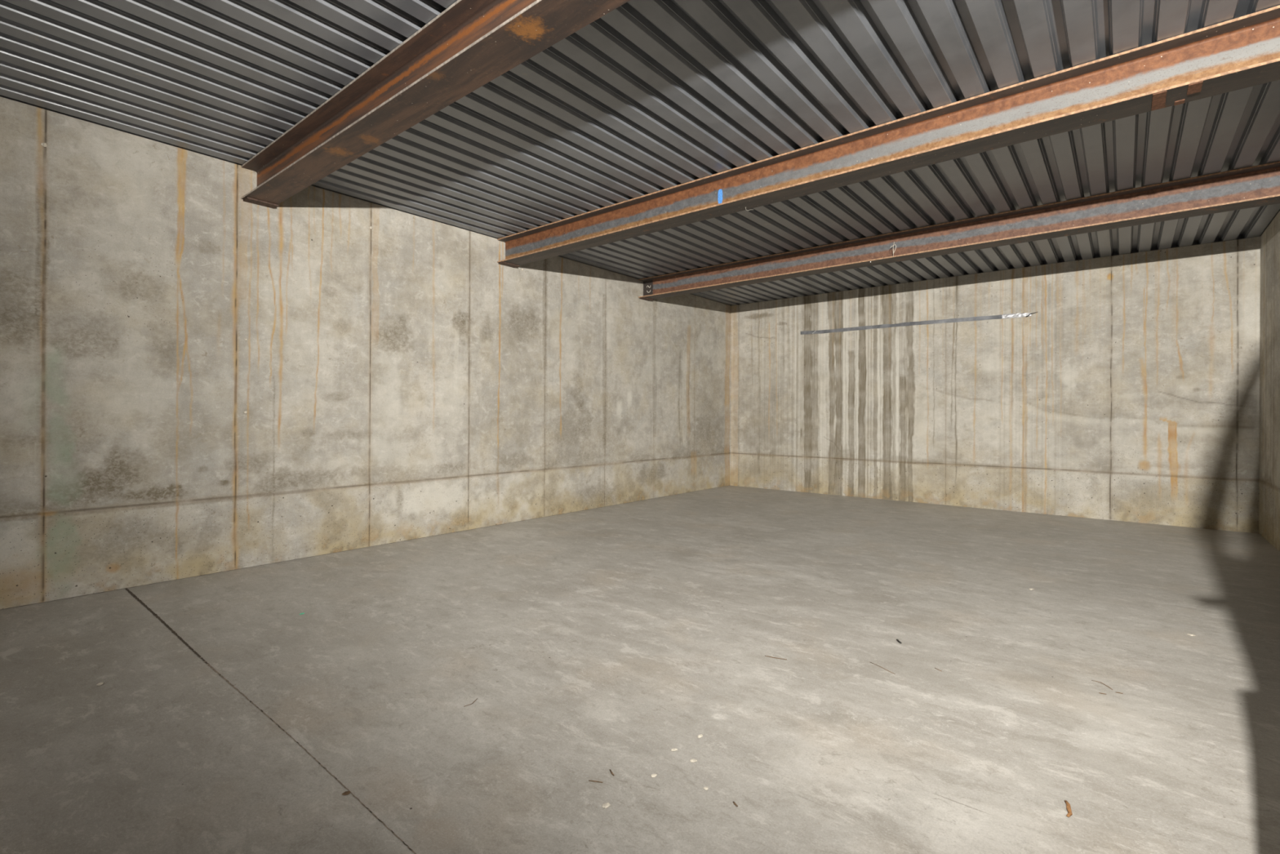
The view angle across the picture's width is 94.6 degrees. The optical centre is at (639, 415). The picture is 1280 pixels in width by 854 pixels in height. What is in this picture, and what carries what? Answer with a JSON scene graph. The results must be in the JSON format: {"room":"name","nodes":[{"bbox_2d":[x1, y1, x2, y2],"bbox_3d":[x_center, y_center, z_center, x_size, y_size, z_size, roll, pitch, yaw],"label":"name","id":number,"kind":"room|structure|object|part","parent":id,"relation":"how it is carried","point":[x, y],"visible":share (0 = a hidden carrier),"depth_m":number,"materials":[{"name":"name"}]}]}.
{"room":"unfinished basement","nodes":[
{"label":"unfinished basement","id":0,"kind":"room"},
{"bbox_2d":[0,97,730,608],"bbox_3d":[-1.221,-0.319,5.831,0.001,2.738,8.200,0,0,39],"label":"wall","id":1,"kind":"structure","parent":0,"point":[395,380],"depth_m":4.19,"materials":[{"name":"concrete"}]},
{"bbox_2d":[40,142,47,146],"bbox_3d":[-3.301,-1.500,3.272,0.021,0.024,0.024,0,0,39],"label":"tie","id":2,"kind":"object","parent":1,"relation":"attached to","point":[44,144],"visible":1,"depth_m":3.27,"materials":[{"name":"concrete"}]},
{"bbox_2d":[0,485,1279,853],"bbox_3d":[0.939,1.062,4.054,5.606,0.001,8.200,0,0,39],"label":"floor","id":3,"kind":"structure","parent":0,"point":[588,643],"depth_m":2.27,"materials":[{"name":"concrete"}]},
{"bbox_2d":[125,587,416,853],"bbox_3d":[-1.236,1.048,2.009,4.830,0.001,0.045,0,0,39],"label":"joint","id":4,"kind":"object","parent":3,"relation":"on","point":[126,588],"depth_m":2.32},
{"bbox_2d":[342,791,350,795],"bbox_3d":[-0.818,1.050,1.643,0.022,0.004,0.015,0,0,-23],"label":"chip","id":5,"kind":"object","parent":3,"relation":"on","point":[345,793],"visible":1,"depth_m":1.64,"materials":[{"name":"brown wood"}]},
{"bbox_2d":[602,802,610,808],"bbox_3d":[-0.092,1.054,1.598,0.018,0.004,0.024,0,0,39],"label":"chip","id":6,"kind":"object","parent":3,"relation":"on","point":[607,804],"visible":1,"depth_m":1.59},
{"bbox_2d":[1064,800,1072,817],"bbox_3d":[1.156,1.061,1.593,0.015,0.004,0.078,0,0,32],"label":"dry leaf","id":7,"kind":"object","parent":3,"relation":"on","point":[1068,805],"visible":1,"depth_m":1.59,"materials":[{"name":"brown plant"}]},
{"bbox_2d":[0,0,1279,305],"bbox_3d":[0.580,-1.703,3.598,6.046,0.051,9.820,0,0,39],"label":"ceiling","id":8,"kind":"structure","parent":0,"point":[648,96],"depth_m":3.22,"materials":[{"name":"metal"}]},
{"bbox_2d":[240,0,630,208],"bbox_3d":[-0.477,-1.564,2.309,5.602,0.237,0.202,0,0,39],"label":"steel beam","id":9,"kind":"structure","parent":8,"relation":"attached to","point":[470,44],"depth_m":2.73,"materials":[{"name":"brown metal"}]},
{"bbox_3d":[-2.607,-1.462,4.063,0.082,0.010,0.190,0,0,39],"label":"bearing plate","id":10,"kind":"part","parent":9,"relation":"part of","materials":[{"name":"metal"}]},
{"bbox_2d":[497,5,1279,267],"bbox_3d":[0.866,-1.556,3.946,5.602,0.237,0.202,0,0,39],"label":"steel beam","id":11,"kind":"structure","parent":8,"relation":"attached to","point":[1242,52],"depth_m":3.19,"materials":[{"name":"brown metal"}]},
{"bbox_3d":[-1.265,-1.455,5.701,0.082,0.010,0.190,0,0,39],"label":"bearing plate","id":12,"kind":"part","parent":11,"relation":"part of","materials":[{"name":"metal"}]},
{"bbox_2d":[638,161,1279,301],"bbox_3d":[2.211,-1.549,5.587,5.602,0.237,0.202,0,0,39],"label":"steel beam","id":13,"kind":"structure","parent":8,"relation":"attached to","point":[1255,186],"depth_m":4.88,"materials":[{"name":"metal"}]},
{"bbox_3d":[0.080,-1.447,7.341,0.082,0.010,0.190,0,0,39],"label":"bearing plate","id":14,"kind":"part","parent":13,"relation":"part of","materials":[{"name":"metal"}]},
{"bbox_2d":[729,236,1260,533],"bbox_3d":[3.547,-0.293,7.224,5.606,2.738,0.001,0,0,39],"label":"wall","id":15,"kind":"structure","parent":0,"point":[1131,393],"depth_m":6.59,"materials":[{"name":"concrete"}]},
{"bbox_2d":[800,311,1037,334],"bbox_3d":[3.321,-1.137,7.401,2.776,0.073,0.023,0,0,39],"label":"metal strip","id":16,"kind":"object","parent":15,"relation":"attached to","point":[1027,314],"visible":1,"depth_m":7.26,"materials":[{"name":"metal"}]},
{"bbox_2d":[1258,210,1279,551],"bbox_3d":[2.734,-0.298,1.812,0.001,2.738,9.400,0,0,39],"label":"wall","id":17,"kind":"structure","parent":0,"point":[1269,304],"depth_m":5.06,"materials":[{"name":"concrete"}]}
]}

